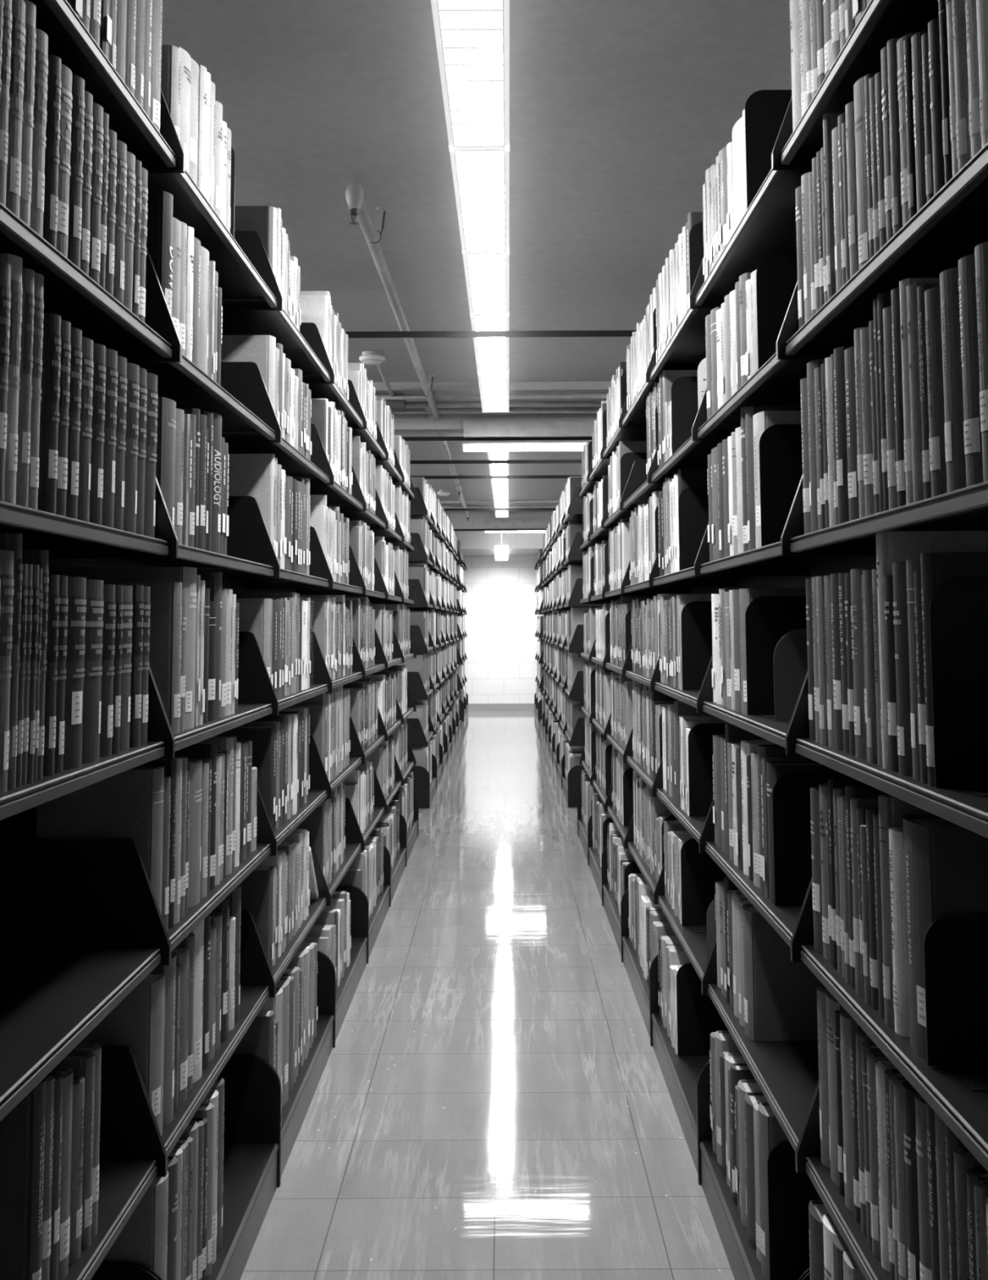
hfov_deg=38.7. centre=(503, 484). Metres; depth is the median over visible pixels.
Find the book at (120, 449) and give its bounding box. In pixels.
[113,355,127,530]
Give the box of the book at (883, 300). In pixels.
[876,292,891,511]
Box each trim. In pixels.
[391,413,596,432]
[444,511,552,528]
[454,530,545,555]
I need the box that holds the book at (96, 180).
[88,102,103,284]
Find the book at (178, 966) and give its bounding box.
[173,963,180,1112]
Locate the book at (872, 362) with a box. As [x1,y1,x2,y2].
[868,320,879,513]
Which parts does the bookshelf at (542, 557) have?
plate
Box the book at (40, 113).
[30,27,48,236]
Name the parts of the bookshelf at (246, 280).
panel, plate, shelf, shelf, shelf, shelf, shelf, shelf, shelf, plate, kick plate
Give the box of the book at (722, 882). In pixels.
[719,880,726,997]
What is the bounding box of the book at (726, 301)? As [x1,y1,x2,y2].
[724,293,731,400]
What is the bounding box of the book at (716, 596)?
[714,594,721,704]
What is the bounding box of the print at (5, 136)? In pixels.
[3,134,8,156]
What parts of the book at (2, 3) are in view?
title panel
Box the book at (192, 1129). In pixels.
[180,1120,198,1279]
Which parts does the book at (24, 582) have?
title panel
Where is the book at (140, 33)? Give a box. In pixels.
[134,0,145,108]
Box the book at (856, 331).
[853,327,865,518]
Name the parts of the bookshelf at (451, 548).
plate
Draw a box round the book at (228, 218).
[225,127,231,232]
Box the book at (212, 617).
[207,601,216,721]
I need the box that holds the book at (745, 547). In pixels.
[740,405,800,551]
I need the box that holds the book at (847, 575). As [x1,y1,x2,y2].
[844,573,855,755]
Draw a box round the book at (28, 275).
[15,267,34,507]
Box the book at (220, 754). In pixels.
[216,753,224,881]
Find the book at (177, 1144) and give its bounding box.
[175,1142,187,1279]
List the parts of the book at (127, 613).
title panel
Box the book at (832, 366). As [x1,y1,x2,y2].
[830,353,838,524]
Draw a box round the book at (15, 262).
[0,253,22,504]
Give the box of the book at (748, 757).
[746,755,753,880]
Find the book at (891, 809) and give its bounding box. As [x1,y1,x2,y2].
[877,795,933,1026]
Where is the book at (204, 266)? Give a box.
[198,245,208,374]
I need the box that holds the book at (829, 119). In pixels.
[822,112,844,300]
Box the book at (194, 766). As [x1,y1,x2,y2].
[186,759,202,908]
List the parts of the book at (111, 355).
title panel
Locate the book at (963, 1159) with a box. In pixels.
[953,1146,984,1279]
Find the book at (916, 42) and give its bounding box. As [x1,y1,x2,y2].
[911,30,928,212]
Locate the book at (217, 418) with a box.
[210,412,222,553]
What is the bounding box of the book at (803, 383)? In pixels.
[800,377,810,534]
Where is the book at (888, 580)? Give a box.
[884,575,898,772]
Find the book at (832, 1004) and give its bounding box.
[826,990,844,1186]
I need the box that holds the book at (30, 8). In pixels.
[19,0,36,226]
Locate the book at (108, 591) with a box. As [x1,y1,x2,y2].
[99,584,115,757]
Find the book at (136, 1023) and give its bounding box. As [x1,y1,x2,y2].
[79,970,164,1135]
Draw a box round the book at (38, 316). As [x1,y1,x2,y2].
[27,272,44,509]
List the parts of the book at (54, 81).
title panel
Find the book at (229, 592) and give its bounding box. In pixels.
[225,589,232,715]
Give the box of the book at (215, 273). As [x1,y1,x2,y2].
[213,270,217,382]
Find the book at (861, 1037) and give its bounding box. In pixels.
[855,1030,872,1235]
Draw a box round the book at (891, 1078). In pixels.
[888,1075,906,1279]
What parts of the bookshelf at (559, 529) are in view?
plate, shelf, kick plate, shelf, shelf, shelf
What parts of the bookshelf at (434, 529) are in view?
shelf, shelf, shelf, shelf, kick plate, shelf, plate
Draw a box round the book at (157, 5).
[149,0,162,133]
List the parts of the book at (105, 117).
title panel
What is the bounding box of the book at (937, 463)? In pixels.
[924,286,946,497]
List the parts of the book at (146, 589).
title panel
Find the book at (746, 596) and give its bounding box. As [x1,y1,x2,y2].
[738,587,805,715]
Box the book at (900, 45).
[896,31,918,226]
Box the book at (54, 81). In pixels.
[42,54,61,248]
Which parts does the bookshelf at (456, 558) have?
plate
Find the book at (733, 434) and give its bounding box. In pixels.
[731,431,737,555]
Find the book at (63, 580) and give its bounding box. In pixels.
[53,575,67,773]
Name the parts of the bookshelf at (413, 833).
shelf, shelf, shelf, shelf, shelf, shelf, kick plate, shelf, plate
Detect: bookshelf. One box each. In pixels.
[0,0,184,1279]
[0,88,282,1279]
[221,238,335,1185]
[244,328,368,1046]
[337,388,391,958]
[368,421,406,906]
[369,454,418,862]
[406,487,436,808]
[409,514,442,787]
[433,527,447,773]
[435,533,452,760]
[440,539,455,748]
[449,546,458,740]
[453,551,461,732]
[455,549,466,721]
[462,561,467,714]
[533,563,544,714]
[535,549,548,721]
[540,551,549,733]
[542,546,551,740]
[545,541,553,749]
[548,537,556,758]
[551,527,569,772]
[555,518,569,786]
[561,486,603,807]
[577,481,610,861]
[586,458,620,900]
[600,404,693,955]
[618,348,737,1044]
[645,257,811,1183]
[689,96,876,1279]
[772,0,987,1279]
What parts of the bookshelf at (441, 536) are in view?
shelf, shelf, shelf, shelf, kick plate, plate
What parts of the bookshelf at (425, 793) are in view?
plate, shelf, shelf, shelf, shelf, shelf, kick plate, shelf, plate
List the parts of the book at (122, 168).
title panel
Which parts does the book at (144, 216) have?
title panel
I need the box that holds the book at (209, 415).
[200,411,213,551]
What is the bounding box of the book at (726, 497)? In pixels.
[722,439,729,557]
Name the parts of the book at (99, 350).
title panel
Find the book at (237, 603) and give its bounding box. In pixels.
[234,602,239,712]
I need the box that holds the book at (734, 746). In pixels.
[731,743,740,866]
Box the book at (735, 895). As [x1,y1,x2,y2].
[731,891,746,1018]
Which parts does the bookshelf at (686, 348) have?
plate, kick plate, shelf, shelf, shelf, shelf, shelf, shelf, plate, shelf, panel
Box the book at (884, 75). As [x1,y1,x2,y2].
[880,45,893,242]
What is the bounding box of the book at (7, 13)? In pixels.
[0,0,12,206]
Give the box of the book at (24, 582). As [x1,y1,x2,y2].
[15,563,27,786]
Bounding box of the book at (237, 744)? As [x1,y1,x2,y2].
[234,742,240,866]
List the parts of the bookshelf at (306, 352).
panel, plate, shelf, shelf, shelf, shelf, shelf, shelf, kick plate, shelf, plate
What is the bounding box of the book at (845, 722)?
[838,573,849,753]
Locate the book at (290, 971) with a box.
[281,966,297,1084]
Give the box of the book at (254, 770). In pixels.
[250,766,257,852]
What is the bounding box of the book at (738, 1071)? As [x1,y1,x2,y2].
[729,1062,755,1204]
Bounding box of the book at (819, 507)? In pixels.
[813,368,821,529]
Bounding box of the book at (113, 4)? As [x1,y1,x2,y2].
[108,0,117,70]
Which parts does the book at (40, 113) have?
title panel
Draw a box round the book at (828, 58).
[822,0,832,76]
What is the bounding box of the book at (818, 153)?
[816,150,824,307]
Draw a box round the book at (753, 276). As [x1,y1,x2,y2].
[750,269,757,374]
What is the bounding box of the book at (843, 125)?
[841,121,849,282]
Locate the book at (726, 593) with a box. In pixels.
[724,591,731,709]
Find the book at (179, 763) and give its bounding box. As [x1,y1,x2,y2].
[155,756,182,924]
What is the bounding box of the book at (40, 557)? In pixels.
[22,550,48,780]
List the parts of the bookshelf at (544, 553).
plate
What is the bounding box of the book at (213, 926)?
[208,923,216,1062]
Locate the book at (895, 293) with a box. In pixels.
[890,287,906,506]
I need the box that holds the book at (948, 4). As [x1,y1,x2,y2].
[945,0,957,176]
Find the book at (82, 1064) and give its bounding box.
[55,1052,94,1249]
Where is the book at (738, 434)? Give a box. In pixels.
[734,426,743,553]
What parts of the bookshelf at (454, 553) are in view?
plate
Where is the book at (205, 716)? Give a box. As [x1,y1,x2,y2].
[202,588,209,723]
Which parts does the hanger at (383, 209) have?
rod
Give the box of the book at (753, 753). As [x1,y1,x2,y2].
[751,751,759,888]
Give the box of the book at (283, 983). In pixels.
[275,977,289,1106]
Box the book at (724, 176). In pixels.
[721,146,728,248]
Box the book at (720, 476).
[717,442,724,559]
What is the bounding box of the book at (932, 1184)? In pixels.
[926,1102,939,1279]
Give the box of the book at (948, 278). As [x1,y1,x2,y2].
[939,266,966,493]
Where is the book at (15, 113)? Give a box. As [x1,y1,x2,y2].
[5,0,26,217]
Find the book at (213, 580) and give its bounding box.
[196,572,222,719]
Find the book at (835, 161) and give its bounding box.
[831,125,842,292]
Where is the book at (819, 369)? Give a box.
[817,366,825,528]
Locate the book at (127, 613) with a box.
[119,585,133,751]
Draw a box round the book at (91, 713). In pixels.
[81,579,103,764]
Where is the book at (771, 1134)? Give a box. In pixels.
[757,1102,789,1279]
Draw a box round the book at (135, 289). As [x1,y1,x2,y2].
[132,159,142,317]
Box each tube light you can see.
[462,440,591,451]
[484,530,545,533]
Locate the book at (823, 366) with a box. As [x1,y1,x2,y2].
[821,363,829,528]
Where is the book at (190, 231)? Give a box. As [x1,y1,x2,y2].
[184,226,194,361]
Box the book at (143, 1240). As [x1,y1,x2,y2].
[102,1170,168,1279]
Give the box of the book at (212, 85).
[208,80,215,208]
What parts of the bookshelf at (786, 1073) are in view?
plate, kick plate, shelf, shelf, shelf, shelf, shelf, shelf, shelf, plate, panel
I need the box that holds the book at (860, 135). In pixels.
[853,75,869,269]
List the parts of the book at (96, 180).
title panel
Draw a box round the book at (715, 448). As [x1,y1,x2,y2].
[714,446,719,559]
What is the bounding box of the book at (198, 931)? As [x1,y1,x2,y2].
[191,920,204,1083]
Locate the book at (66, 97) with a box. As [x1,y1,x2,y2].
[56,63,72,257]
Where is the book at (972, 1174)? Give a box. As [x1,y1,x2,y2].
[966,1168,987,1279]
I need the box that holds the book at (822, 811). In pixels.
[818,783,829,959]
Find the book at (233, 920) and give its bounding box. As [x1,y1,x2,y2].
[228,916,235,1031]
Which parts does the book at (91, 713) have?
title panel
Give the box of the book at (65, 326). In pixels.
[55,320,71,516]
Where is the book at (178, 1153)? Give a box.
[168,1148,182,1279]
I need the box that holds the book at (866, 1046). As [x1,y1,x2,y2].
[861,1041,881,1246]
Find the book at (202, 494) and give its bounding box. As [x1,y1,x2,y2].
[197,413,206,550]
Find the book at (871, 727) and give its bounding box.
[862,569,877,763]
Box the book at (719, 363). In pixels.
[715,308,723,409]
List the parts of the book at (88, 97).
title panel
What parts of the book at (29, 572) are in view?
title panel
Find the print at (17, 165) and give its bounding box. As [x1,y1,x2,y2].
[15,163,19,187]
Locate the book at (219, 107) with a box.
[213,100,222,219]
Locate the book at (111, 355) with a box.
[101,347,117,528]
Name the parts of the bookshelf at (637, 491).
plate, shelf, kick plate, shelf, shelf, shelf, shelf, shelf, plate, shelf, panel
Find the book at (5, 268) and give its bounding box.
[0,260,11,502]
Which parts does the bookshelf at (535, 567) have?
plate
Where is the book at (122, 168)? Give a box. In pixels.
[113,139,127,304]
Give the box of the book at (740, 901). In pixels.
[737,897,751,1027]
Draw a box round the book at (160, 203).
[146,191,173,314]
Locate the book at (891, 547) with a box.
[875,530,987,768]
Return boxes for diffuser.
[489,452,506,474]
[492,478,506,492]
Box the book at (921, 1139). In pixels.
[915,1092,932,1279]
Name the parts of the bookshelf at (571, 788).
plate, shelf, kick plate, shelf, shelf, shelf, shelf, plate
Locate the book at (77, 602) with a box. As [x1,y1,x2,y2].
[62,576,86,769]
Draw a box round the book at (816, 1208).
[808,1200,828,1279]
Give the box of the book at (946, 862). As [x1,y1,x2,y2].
[902,814,987,1060]
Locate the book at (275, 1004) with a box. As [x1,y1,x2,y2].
[259,987,282,1090]
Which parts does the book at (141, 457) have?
title panel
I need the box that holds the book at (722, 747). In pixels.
[720,736,727,853]
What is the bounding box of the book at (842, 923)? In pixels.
[837,795,845,978]
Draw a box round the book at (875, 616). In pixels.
[871,568,882,766]
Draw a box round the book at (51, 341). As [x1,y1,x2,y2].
[37,313,61,514]
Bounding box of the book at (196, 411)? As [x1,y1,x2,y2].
[177,408,199,548]
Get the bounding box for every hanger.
[369,206,392,243]
[422,374,437,396]
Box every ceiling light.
[431,0,509,148]
[448,147,509,252]
[462,252,509,315]
[470,314,509,372]
[476,372,509,412]
[487,445,508,474]
[489,474,508,492]
[492,492,508,506]
[493,506,508,517]
[494,533,508,559]
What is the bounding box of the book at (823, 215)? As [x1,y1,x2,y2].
[820,146,827,303]
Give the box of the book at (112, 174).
[105,128,116,296]
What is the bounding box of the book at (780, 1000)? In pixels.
[742,903,822,1040]
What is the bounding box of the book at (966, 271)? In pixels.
[957,253,982,487]
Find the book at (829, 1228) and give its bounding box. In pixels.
[822,1213,840,1279]
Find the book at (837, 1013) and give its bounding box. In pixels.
[834,1010,844,1196]
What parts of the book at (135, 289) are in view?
title panel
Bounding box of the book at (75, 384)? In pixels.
[66,327,82,519]
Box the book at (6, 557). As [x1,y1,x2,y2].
[0,550,13,792]
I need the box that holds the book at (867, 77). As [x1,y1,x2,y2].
[863,73,875,258]
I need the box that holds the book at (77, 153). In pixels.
[67,74,84,268]
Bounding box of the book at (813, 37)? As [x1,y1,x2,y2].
[808,0,817,98]
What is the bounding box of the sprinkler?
[349,208,359,225]
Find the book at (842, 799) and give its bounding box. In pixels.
[840,795,850,983]
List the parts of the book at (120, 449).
title panel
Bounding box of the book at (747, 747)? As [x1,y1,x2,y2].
[740,740,776,875]
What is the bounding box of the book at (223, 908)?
[211,897,228,1042]
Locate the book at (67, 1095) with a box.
[50,1066,73,1279]
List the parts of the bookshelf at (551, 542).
plate, kick plate, shelf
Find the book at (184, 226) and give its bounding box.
[178,221,186,355]
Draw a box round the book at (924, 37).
[920,31,933,202]
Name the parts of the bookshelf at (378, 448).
plate, shelf, shelf, shelf, shelf, shelf, shelf, kick plate, shelf, plate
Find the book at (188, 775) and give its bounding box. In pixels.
[184,769,190,913]
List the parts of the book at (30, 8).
title panel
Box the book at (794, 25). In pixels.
[789,0,801,131]
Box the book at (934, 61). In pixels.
[927,17,944,195]
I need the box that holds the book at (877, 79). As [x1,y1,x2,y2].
[874,71,886,248]
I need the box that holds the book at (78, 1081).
[68,1075,84,1264]
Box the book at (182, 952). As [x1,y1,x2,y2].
[171,945,189,1106]
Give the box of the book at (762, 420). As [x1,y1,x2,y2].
[752,410,801,548]
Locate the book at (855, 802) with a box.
[849,797,878,995]
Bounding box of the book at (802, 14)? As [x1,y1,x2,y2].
[799,0,807,116]
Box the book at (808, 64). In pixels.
[804,0,812,106]
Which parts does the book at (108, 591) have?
title panel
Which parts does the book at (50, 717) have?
title panel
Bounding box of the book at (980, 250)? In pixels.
[974,240,987,482]
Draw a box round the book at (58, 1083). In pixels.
[46,1071,62,1279]
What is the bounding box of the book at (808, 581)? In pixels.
[805,578,815,740]
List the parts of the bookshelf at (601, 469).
plate, shelf, kick plate, shelf, shelf, shelf, shelf, shelf, shelf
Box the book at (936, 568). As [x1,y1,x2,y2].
[920,551,987,787]
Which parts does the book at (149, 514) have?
title panel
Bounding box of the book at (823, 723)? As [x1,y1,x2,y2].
[815,576,828,745]
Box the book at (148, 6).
[142,0,152,117]
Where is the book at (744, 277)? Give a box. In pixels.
[738,272,751,386]
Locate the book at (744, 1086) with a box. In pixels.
[737,1080,761,1228]
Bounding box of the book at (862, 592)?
[861,574,868,761]
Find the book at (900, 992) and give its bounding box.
[888,826,909,1038]
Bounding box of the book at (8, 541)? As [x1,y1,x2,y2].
[0,533,22,789]
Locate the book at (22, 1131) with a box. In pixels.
[0,1077,45,1279]
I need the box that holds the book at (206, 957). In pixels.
[201,914,210,1070]
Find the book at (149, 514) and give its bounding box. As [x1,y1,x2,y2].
[143,372,157,537]
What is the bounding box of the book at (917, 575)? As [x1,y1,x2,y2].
[913,571,928,783]
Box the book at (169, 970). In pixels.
[152,951,176,1127]
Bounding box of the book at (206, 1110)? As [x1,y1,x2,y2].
[192,1102,213,1276]
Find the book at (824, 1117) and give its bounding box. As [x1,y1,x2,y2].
[816,985,830,1168]
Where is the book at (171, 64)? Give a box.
[160,44,181,139]
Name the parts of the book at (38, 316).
title panel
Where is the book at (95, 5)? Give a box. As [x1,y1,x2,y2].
[88,0,101,46]
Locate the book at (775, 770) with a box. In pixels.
[766,760,839,904]
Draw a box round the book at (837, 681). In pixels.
[830,573,843,751]
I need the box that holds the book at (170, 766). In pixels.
[140,760,177,928]
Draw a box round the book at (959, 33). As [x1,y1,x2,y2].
[951,0,970,171]
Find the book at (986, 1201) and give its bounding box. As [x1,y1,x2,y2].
[985,1197,987,1254]
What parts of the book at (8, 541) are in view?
title panel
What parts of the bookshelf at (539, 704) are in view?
plate, plate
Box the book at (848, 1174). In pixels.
[840,1008,854,1213]
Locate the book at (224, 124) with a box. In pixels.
[221,120,226,225]
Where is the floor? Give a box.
[240,710,734,1279]
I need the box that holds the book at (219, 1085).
[210,1077,224,1251]
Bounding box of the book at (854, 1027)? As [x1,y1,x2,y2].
[848,1015,862,1223]
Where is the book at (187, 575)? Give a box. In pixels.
[69,566,196,729]
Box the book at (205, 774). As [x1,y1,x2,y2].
[200,762,208,897]
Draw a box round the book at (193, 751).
[174,744,217,889]
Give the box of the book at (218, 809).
[214,755,222,885]
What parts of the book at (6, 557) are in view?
title panel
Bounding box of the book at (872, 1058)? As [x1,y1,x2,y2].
[866,1052,888,1258]
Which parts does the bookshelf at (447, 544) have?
shelf, shelf, kick plate, plate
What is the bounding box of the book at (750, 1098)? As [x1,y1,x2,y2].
[744,1092,766,1248]
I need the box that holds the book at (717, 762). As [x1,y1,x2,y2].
[715,734,724,848]
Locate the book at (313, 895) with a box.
[308,846,318,899]
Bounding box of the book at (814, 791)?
[809,786,822,952]
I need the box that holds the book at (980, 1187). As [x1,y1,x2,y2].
[973,1180,987,1279]
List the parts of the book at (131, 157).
title panel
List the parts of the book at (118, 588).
title panel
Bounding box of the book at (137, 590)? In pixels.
[128,585,143,746]
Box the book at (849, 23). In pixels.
[844,0,854,41]
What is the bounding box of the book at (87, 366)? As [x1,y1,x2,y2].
[77,336,93,522]
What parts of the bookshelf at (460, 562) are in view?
plate, plate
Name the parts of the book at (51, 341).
title panel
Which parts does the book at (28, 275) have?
title panel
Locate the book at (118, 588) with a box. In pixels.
[111,585,123,754]
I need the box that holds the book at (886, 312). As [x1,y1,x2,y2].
[882,306,897,509]
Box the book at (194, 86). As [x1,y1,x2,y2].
[188,57,199,186]
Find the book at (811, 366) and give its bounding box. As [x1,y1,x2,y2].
[806,359,824,532]
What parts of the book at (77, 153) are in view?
title panel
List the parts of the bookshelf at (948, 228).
plate, shelf, shelf, shelf, shelf, shelf, shelf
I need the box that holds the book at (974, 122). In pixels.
[964,0,981,158]
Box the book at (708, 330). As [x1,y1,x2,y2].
[705,314,712,419]
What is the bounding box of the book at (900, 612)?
[892,561,912,776]
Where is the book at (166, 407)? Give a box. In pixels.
[155,396,176,526]
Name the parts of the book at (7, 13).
title panel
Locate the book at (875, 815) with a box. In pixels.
[872,812,884,1017]
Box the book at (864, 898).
[859,824,871,1004]
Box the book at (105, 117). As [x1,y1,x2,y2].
[99,111,109,289]
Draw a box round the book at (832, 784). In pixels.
[827,779,867,969]
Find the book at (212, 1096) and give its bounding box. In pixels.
[201,1089,218,1264]
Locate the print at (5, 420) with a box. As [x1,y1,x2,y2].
[3,417,7,441]
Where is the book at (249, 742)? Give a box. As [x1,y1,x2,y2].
[235,739,252,857]
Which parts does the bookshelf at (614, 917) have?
plate, shelf, kick plate, shelf, shelf, shelf, shelf, plate, shelf, shelf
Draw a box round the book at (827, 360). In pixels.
[824,356,835,527]
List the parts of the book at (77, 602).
title panel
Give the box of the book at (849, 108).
[844,101,858,278]
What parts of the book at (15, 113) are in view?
title panel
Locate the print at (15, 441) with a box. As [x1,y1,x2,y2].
[13,439,17,464]
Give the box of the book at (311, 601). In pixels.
[309,600,314,684]
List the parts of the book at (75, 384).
title panel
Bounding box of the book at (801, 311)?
[795,185,804,329]
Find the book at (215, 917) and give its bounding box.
[209,912,222,1051]
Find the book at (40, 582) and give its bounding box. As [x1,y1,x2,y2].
[33,568,42,782]
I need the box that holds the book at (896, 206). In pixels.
[886,38,902,235]
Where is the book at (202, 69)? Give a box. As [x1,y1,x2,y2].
[197,64,206,196]
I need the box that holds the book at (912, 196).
[902,37,916,219]
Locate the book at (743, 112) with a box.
[742,109,746,213]
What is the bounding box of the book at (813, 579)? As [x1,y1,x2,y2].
[811,577,820,742]
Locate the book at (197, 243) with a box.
[191,237,200,367]
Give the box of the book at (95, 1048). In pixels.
[70,1044,101,1238]
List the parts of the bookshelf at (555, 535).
plate, shelf, kick plate, shelf, shelf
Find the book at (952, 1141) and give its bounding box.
[944,1123,965,1279]
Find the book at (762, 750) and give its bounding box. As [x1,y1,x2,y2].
[756,744,804,893]
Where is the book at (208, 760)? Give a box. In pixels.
[187,757,211,893]
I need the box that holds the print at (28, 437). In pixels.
[26,435,30,457]
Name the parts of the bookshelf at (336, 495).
panel, shelf, plate, shelf, shelf, shelf, shelf, shelf, kick plate, shelf, plate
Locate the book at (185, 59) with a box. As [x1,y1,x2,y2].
[176,46,191,173]
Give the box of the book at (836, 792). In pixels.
[832,787,845,974]
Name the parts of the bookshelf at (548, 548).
plate, shelf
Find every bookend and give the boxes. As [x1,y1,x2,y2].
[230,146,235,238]
[587,440,592,472]
[589,497,593,528]
[590,555,594,586]
[590,669,595,711]
[591,729,595,772]
[591,800,592,814]
[602,409,606,445]
[602,477,608,516]
[602,817,613,850]
[604,542,608,582]
[604,612,609,653]
[604,744,612,795]
[620,370,626,412]
[620,452,646,499]
[622,768,633,826]
[624,862,641,891]
[625,610,631,658]
[653,307,656,348]
[654,505,658,556]
[655,404,657,449]
[658,612,660,655]
[658,712,662,763]
[661,814,677,866]
[671,376,697,454]
[675,963,728,1066]
[678,486,708,570]
[680,600,712,692]
[680,838,727,933]
[688,222,703,294]
[688,723,724,821]
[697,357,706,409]
[706,897,715,963]
[744,89,791,208]
[745,596,806,718]
[755,254,797,369]
[759,424,802,546]
[767,1142,821,1279]
[772,773,854,916]
[773,628,807,722]
[923,911,987,1091]
[928,577,987,796]
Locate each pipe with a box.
[345,182,439,420]
[374,394,606,399]
[376,364,394,396]
[391,407,600,413]
[405,400,601,407]
[437,432,470,518]
[439,500,559,503]
[441,505,556,508]
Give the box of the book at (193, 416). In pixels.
[189,413,195,546]
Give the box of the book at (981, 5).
[975,0,987,148]
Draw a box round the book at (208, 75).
[204,71,210,202]
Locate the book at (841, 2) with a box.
[838,0,845,51]
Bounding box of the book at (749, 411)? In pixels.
[745,406,800,550]
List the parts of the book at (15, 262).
title panel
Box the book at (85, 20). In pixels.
[79,0,90,31]
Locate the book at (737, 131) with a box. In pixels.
[732,116,744,231]
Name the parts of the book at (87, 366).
title panel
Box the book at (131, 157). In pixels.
[123,151,135,311]
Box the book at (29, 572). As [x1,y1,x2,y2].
[21,564,32,785]
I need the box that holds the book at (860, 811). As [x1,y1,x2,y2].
[856,806,878,999]
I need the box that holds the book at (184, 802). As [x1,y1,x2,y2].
[179,756,187,918]
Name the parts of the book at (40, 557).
title panel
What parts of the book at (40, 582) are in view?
title panel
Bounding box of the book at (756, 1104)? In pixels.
[753,1101,768,1262]
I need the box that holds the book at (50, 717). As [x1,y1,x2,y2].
[42,574,59,776]
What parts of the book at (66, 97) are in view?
title panel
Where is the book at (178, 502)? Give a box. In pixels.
[173,408,183,544]
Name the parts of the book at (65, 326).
title panel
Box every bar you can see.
[344,330,636,337]
[400,436,591,440]
[409,459,581,463]
[409,475,582,479]
[443,507,555,511]
[453,528,545,531]
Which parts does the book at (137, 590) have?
title panel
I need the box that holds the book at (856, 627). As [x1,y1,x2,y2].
[849,568,876,759]
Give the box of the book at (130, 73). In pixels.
[124,0,136,96]
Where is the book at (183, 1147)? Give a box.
[173,1145,186,1279]
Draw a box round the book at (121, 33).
[115,0,126,82]
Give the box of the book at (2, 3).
[0,0,4,91]
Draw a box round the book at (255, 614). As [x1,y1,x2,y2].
[235,598,271,677]
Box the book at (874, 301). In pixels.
[872,298,883,512]
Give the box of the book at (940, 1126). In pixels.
[934,1111,950,1279]
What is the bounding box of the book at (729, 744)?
[727,741,740,861]
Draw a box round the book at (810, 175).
[808,171,815,315]
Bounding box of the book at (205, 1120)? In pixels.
[191,1117,208,1279]
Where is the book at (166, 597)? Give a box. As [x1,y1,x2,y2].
[103,582,182,733]
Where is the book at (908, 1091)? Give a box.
[902,1080,919,1279]
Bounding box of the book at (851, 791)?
[844,785,889,989]
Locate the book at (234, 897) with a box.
[226,883,240,1022]
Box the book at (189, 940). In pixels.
[177,932,195,1092]
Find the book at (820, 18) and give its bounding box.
[815,0,825,88]
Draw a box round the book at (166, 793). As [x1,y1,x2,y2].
[161,775,170,932]
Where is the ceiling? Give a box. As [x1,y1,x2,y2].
[161,0,791,512]
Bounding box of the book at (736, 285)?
[734,281,741,390]
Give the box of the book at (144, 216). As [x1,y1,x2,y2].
[138,167,147,322]
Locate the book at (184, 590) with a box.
[179,587,186,732]
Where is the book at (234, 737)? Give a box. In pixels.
[231,736,236,870]
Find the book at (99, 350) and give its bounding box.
[88,342,106,524]
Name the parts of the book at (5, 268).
title panel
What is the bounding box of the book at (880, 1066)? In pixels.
[875,1060,897,1272]
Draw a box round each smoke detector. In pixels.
[359,350,385,364]
[437,489,449,495]
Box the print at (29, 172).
[27,170,31,195]
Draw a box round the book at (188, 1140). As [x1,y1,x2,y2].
[177,1137,192,1279]
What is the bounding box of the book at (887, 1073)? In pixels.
[884,1069,902,1279]
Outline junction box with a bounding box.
[377,393,405,412]
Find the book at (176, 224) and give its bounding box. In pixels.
[171,217,181,335]
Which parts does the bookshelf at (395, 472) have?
shelf, shelf, plate, shelf, shelf, shelf, shelf, shelf, kick plate, plate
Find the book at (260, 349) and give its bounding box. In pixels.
[221,334,275,412]
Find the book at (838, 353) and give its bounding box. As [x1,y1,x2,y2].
[833,346,852,524]
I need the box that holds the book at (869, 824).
[865,808,878,1010]
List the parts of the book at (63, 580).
title panel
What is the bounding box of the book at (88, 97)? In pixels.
[80,89,93,275]
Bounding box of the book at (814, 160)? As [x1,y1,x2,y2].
[811,156,820,312]
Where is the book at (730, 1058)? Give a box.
[724,1053,746,1186]
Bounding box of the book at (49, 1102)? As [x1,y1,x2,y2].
[40,1075,54,1279]
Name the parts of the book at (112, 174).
title panel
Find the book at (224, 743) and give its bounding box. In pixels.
[194,736,233,875]
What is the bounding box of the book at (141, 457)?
[135,367,146,535]
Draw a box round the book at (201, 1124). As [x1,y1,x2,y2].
[195,1120,204,1279]
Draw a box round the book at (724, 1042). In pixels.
[714,1031,739,1165]
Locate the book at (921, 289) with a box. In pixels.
[916,284,939,499]
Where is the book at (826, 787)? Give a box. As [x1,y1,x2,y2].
[825,786,832,964]
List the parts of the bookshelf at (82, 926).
shelf, shelf, shelf, shelf, shelf, shelf, plate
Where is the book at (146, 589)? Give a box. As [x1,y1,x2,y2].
[140,586,150,745]
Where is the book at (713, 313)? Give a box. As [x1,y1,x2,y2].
[710,306,720,414]
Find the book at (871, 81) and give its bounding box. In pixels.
[868,75,879,253]
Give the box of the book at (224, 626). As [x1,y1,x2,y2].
[220,589,226,717]
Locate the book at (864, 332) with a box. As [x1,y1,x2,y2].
[859,326,874,516]
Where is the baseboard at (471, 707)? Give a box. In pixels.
[467,703,534,711]
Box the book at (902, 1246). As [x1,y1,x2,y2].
[893,1080,908,1279]

